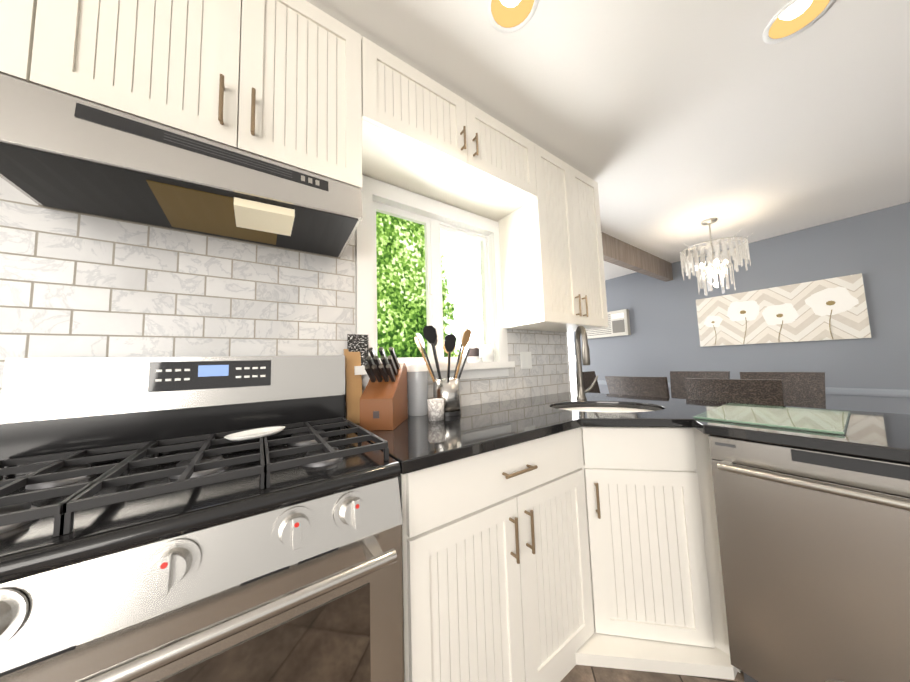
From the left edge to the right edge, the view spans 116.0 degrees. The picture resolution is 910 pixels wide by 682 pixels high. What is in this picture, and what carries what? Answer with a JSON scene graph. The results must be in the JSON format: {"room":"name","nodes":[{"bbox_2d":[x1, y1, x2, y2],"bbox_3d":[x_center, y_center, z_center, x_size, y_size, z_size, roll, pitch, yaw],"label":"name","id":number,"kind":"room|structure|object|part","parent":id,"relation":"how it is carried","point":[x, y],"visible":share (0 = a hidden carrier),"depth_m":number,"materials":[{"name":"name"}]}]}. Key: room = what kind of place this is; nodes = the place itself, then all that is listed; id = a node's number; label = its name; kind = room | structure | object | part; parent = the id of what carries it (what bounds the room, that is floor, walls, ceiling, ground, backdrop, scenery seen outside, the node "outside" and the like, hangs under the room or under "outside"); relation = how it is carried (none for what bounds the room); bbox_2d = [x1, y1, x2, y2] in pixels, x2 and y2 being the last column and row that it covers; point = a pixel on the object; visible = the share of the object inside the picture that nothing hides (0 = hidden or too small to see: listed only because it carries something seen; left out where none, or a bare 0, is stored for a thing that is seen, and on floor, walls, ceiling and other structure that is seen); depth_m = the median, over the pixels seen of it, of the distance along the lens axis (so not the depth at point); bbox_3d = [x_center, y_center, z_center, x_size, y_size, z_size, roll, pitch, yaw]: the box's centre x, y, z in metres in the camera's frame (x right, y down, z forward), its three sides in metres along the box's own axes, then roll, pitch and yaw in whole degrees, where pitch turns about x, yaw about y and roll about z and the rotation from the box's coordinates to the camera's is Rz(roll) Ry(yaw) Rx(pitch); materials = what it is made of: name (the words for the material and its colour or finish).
{"room":"kitchen","nodes":[
{"label":"kitchen","id":0,"kind":"room"},
{"bbox_2d":[355,211,484,344],"bbox_3d":[-0.831,0.042,1.181,4.115,2.510,0.140,1,-6,-35],"label":"wall","id":1,"kind":"structure","parent":0,"point":[481,285],"depth_m":1.98,"materials":[{"name":"white paint"}]},
{"bbox_2d":[0,0,83,96],"bbox_3d":[-1.363,-0.912,0.610,0.824,0.664,0.345,1,-6,-35],"label":"upper cabinet","id":2,"kind":"object","parent":1,"relation":"attached to","point":[40,39],"depth_m":0.66,"materials":[{"name":"white wood"}]},
{"bbox_2d":[76,0,383,188],"bbox_3d":[-0.765,-0.898,1.023,0.873,0.664,0.345,1,-6,-35],"label":"upper cabinet","id":3,"kind":"object","parent":1,"relation":"attached to","point":[304,85],"depth_m":0.89,"materials":[{"name":"white wood"}]},
{"bbox_2d":[0,73,362,257],"bbox_3d":[-0.792,-0.477,0.954,0.851,0.177,0.357,1,-6,-35],"label":"range hood","id":4,"kind":"object","parent":3,"relation":"attached to","point":[61,151],"visible":1,"depth_m":0.80,"materials":[{"name":"silver metal"}]},
{"bbox_2d":[0,177,570,417],"bbox_3d":[-0.445,-0.219,1.382,3.269,1.241,0.012,1,-6,-35],"label":"tile backsplash","id":5,"kind":"structure","parent":1,"relation":"attached to","point":[76,285],"depth_m":1.00,"materials":[{"name":"tile"}]},
{"bbox_2d":[520,352,531,368],"bbox_3d":[0.500,0.135,1.996,0.110,0.120,0.006,1,-6,-35],"label":"electrical outlet plate","id":6,"kind":"object","parent":5,"relation":"attached to","point":[526,360],"visible":1,"depth_m":1.99,"materials":[{"name":"white plastic"}]},
{"bbox_2d":[354,175,514,385],"bbox_3d":[-0.087,-0.296,1.673,1.025,1.045,0.155,1,-6,-35],"label":"window","id":7,"kind":"structure","parent":1,"relation":"in","point":[372,189],"depth_m":1.65,"materials":[{"name":"white wood"}]},
{"bbox_2d":[347,334,368,365],"bbox_3d":[-0.451,0.042,1.329,0.096,0.147,0.010,1,-6,-35],"label":"chalkboard sign","id":8,"kind":"object","parent":7,"relation":"on","point":[357,343],"visible":0.71,"depth_m":1.33,"materials":[{"name":"black plastic"}]},
{"bbox_3d":[-0.102,-0.299,1.690,0.824,0.864,0.060,1,-6,-35],"label":"window frame sashes","id":9,"kind":"part","parent":7,"relation":"part of","materials":[{"name":"white wood"}]},
{"bbox_2d":[466,345,481,362],"bbox_3d":[0.123,0.078,1.738,0.109,0.105,0.080,1,-6,-35],"label":"mug","id":10,"kind":"object","parent":7,"relation":"on","point":[474,353],"visible":0.88,"depth_m":1.70,"materials":[{"name":"white ceramic"}]},
{"bbox_2d":[481,345,495,361],"bbox_3d":[0.217,0.080,1.804,0.109,0.105,0.080,1,-6,-35],"label":"mug","id":11,"kind":"object","parent":7,"relation":"on","point":[488,353],"visible":1,"depth_m":1.76,"materials":[{"name":"white ceramic"}]},
{"bbox_2d":[380,47,539,220],"bbox_3d":[-0.040,-1.027,1.539,1.018,0.370,0.345,1,-6,-35],"label":"upper cabinet","id":12,"kind":"object","parent":1,"relation":"attached to","point":[439,146],"depth_m":1.41,"materials":[{"name":"white wood"}]},
{"bbox_2d":[496,145,607,331],"bbox_3d":[0.683,-0.643,2.002,0.709,1.108,0.345,1,-6,-35],"label":"upper cabinet","id":13,"kind":"object","parent":1,"relation":"attached to","point":[552,262],"depth_m":1.81,"materials":[{"name":"white wood"}]},
{"bbox_2d":[306,0,909,279],"bbox_3d":[0.926,-1.319,1.243,7.025,0.100,7.220,1,-6,-35],"label":"ceiling","id":14,"kind":"structure","parent":0,"point":[668,126],"depth_m":1.47,"materials":[{"name":"white paint"}]},
{"bbox_2d":[486,0,538,32],"bbox_3d":[0.213,-1.295,1.060,0.194,0.082,0.194,1,-6,-35],"label":"recessed light","id":15,"kind":"object","parent":14,"relation":"in","point":[508,14],"visible":1,"depth_m":1.12,"materials":[{"name":"white"}]},
{"bbox_2d":[675,218,752,295],"bbox_3d":[2.535,-0.833,2.797,0.560,0.722,0.560,1,-6,-35],"label":"crystal chandelier","id":16,"kind":"object","parent":14,"relation":"hanging from","point":[713,267],"visible":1,"depth_m":2.71,"materials":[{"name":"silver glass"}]},
{"bbox_2d":[762,0,835,43],"bbox_3d":[1.360,-1.326,1.131,0.194,0.082,0.194,1,-6,-35],"label":"recessed light","id":17,"kind":"object","parent":14,"relation":"in","point":[791,17],"visible":0.9,"depth_m":1.16,"materials":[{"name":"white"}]},
{"bbox_2d":[601,232,672,281],"bbox_3d":[1.926,-1.012,3.301,2.790,0.247,0.093,1,-6,-35],"label":"header beam","id":18,"kind":"structure","parent":0,"point":[618,252],"depth_m":3.41,"materials":[{"name":"brown wood"}]},
{"bbox_2d":[561,665,743,681],"bbox_3d":[1.008,1.262,1.038,7.025,0.060,7.220,1,-6,-35],"label":"floor","id":19,"kind":"structure","parent":0,"point":[580,673],"depth_m":1.05,"materials":[{"name":"brown tile"}]},
{"bbox_2d":[0,355,403,681],"bbox_3d":[-0.645,0.642,0.705,0.853,1.228,0.726,1,-6,-35],"label":"gas range","id":20,"kind":"object","parent":19,"relation":"on","point":[156,525],"visible":1,"depth_m":0.60,"materials":[{"name":"silver metal"}]},
{"bbox_2d":[224,426,284,440],"bbox_3d":[-0.619,0.289,0.887,0.158,0.012,0.114,1,-6,-35],"label":"spoon rest","id":21,"kind":"object","parent":20,"relation":"on","point":[253,433],"visible":1,"depth_m":0.89,"materials":[{"name":"white ceramic"}]},
{"bbox_2d":[398,474,600,681],"bbox_3d":[0.079,0.829,1.230,0.898,0.892,0.675,1,-6,-35],"label":"base cabinet","id":22,"kind":"object","parent":19,"relation":"on","point":[471,614],"depth_m":0.87,"materials":[{"name":"white wood"}]},
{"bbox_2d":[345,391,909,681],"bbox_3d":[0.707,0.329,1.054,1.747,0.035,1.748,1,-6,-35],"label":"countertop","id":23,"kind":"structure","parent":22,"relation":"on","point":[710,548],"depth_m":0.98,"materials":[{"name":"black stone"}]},
{"bbox_2d":[344,349,361,423],"bbox_3d":[-0.458,0.200,1.283,0.072,0.330,0.070,1,-6,-35],"label":"cutting board","id":24,"kind":"object","parent":23,"relation":"on","point":[353,388],"visible":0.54,"depth_m":1.27,"materials":[{"name":"brown wood"}]},
{"bbox_2d":[360,347,407,430],"bbox_3d":[-0.302,0.193,1.238,0.132,0.327,0.253,-2,-5,3],"label":"knife block","id":25,"kind":"object","parent":23,"relation":"on","point":[383,402],"visible":1,"depth_m":1.16,"materials":[{"name":"brown wood"}]},
{"bbox_2d":[406,362,427,415],"bbox_3d":[-0.188,0.238,1.436,0.112,0.262,0.112,1,-6,-35],"label":"canister","id":26,"kind":"object","parent":23,"relation":"on","point":[417,383],"visible":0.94,"depth_m":1.39,"materials":[{"name":"silver"}]},
{"bbox_2d":[427,398,443,420],"bbox_3d":[-0.086,0.309,1.286,0.076,0.090,0.076,1,-6,-35],"label":"cup","id":27,"kind":"object","parent":23,"relation":"on","point":[435,409],"visible":1,"depth_m":1.25,"materials":[{"name":"white ceramic"}]},
{"bbox_2d":[414,325,474,416],"bbox_3d":[-0.048,0.144,1.427,0.304,0.439,0.300,1,-6,-35],"label":"utensil holder","id":28,"kind":"object","parent":23,"relation":"on","point":[447,389],"visible":1,"depth_m":1.36,"materials":[{"name":"silver metal"}]},
{"bbox_2d":[573,326,600,401],"bbox_3d":[0.805,0.134,1.767,0.221,0.460,0.172,1,-6,-35],"label":"faucet","id":29,"kind":"object","parent":23,"relation":"on","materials":[{"name":"silver metal"}]},
{"bbox_2d":[561,402,656,417],"bbox_3d":[0.795,0.467,1.501,0.491,0.198,0.491,1,-6,-35],"label":"sink","id":30,"kind":"object","parent":23,"relation":"in","point":[597,407],"depth_m":1.63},
{"bbox_2d":[693,403,849,434],"bbox_3d":[1.270,0.295,1.140,0.525,0.008,0.360,1,-6,-35],"label":"glass cutting board","id":31,"kind":"object","parent":23,"relation":"on","point":[821,420],"visible":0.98,"depth_m":1.08,"materials":[{"name":"green"}]},
{"bbox_2d":[576,371,599,392],"bbox_3d":[1.765,0.884,3.399,0.470,1.020,0.581,1,-6,-35],"label":"end chair","id":32,"kind":"object","parent":19,"relation":"on","point":[589,377],"visible":0.17,"depth_m":3.63,"materials":[{"name":"fabric"}]},
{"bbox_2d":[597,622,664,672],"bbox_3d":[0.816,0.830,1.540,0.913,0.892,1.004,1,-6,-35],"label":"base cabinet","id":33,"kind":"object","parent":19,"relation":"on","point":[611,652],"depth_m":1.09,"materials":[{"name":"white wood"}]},
{"bbox_2d":[605,376,669,397],"bbox_3d":[1.707,0.814,2.496,0.581,1.020,0.470,1,-6,-35],"label":"chair","id":34,"kind":"object","parent":19,"relation":"on","point":[643,386],"visible":0.27,"depth_m":2.36,"materials":[{"name":"fabric"}]},
{"bbox_2d":[670,371,729,398],"bbox_3d":[2.315,0.814,2.734,0.581,1.020,0.470,1,-6,-35],"label":"chair","id":35,"kind":"object","parent":19,"relation":"on","point":[678,388],"visible":0.12,"depth_m":2.96,"materials":[{"name":"fabric"}]},
{"bbox_2d":[683,378,784,405],"bbox_3d":[1.988,0.762,1.951,0.581,1.020,0.470,1,-6,-35],"label":"chair","id":36,"kind":"object","parent":19,"relation":"on","point":[764,392],"visible":0.21,"depth_m":1.81,"materials":[{"name":"fabric"}]},
{"bbox_2d":[740,372,825,408],"bbox_3d":[2.558,0.765,2.224,0.581,1.020,0.470,1,-6,-35],"label":"chair","id":37,"kind":"object","parent":19,"relation":"on","point":[804,389],"visible":0.17,"depth_m":2.27,"materials":[{"name":"fabric"}]},
{"bbox_2d":[708,413,909,681],"bbox_3d":[1.351,0.768,0.928,0.695,0.885,0.605,1,-6,-35],"label":"dishwasher","id":38,"kind":"object","parent":19,"relation":"on","point":[814,543],"depth_m":0.84,"materials":[{"name":"grey metal"}]},
{"bbox_2d":[573,202,909,413],"bbox_3d":[3.808,0.048,3.102,0.120,2.510,7.220,1,-6,-35],"label":"wall","id":39,"kind":"structure","parent":0,"point":[663,339],"depth_m":3.09,"materials":[{"name":"paint"}]},
{"bbox_2d":[586,309,630,338],"bbox_3d":[2.511,-0.267,4.801,0.092,0.408,0.778,1,-6,-35],"label":"air conditioner unit","id":40,"kind":"object","parent":39,"relation":"attached to","point":[618,322],"visible":0.54,"depth_m":4.61,"materials":[{"name":"grey plastic"}]},
{"bbox_2d":[597,380,909,396],"bbox_3d":[3.798,0.517,2.974,0.022,0.067,7.100,1,-6,-35],"label":"trim","id":41,"kind":"structure","parent":39,"relation":"attached to","point":[873,392],"depth_m":2.73,"materials":[{"name":"grey wood"}]},
{"bbox_2d":[696,273,870,346],"bbox_3d":[3.603,-0.290,3.263,0.044,0.627,1.278,1,-6,-35],"label":"framed picture","id":42,"kind":"object","parent":39,"relation":"attached to","point":[835,308],"visible":1,"depth_m":3.13,"materials":[{"name":"white fabric"}]},
{"label":"outside","id":43,"kind":"structure","parent":0,"visible":0},
{"bbox_2d":[376,212,576,391],"bbox_3d":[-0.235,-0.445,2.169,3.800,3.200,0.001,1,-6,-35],"label":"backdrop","id":44,"kind":"structure","parent":43,"point":[401,291],"depth_m":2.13,"materials":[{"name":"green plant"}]}
]}

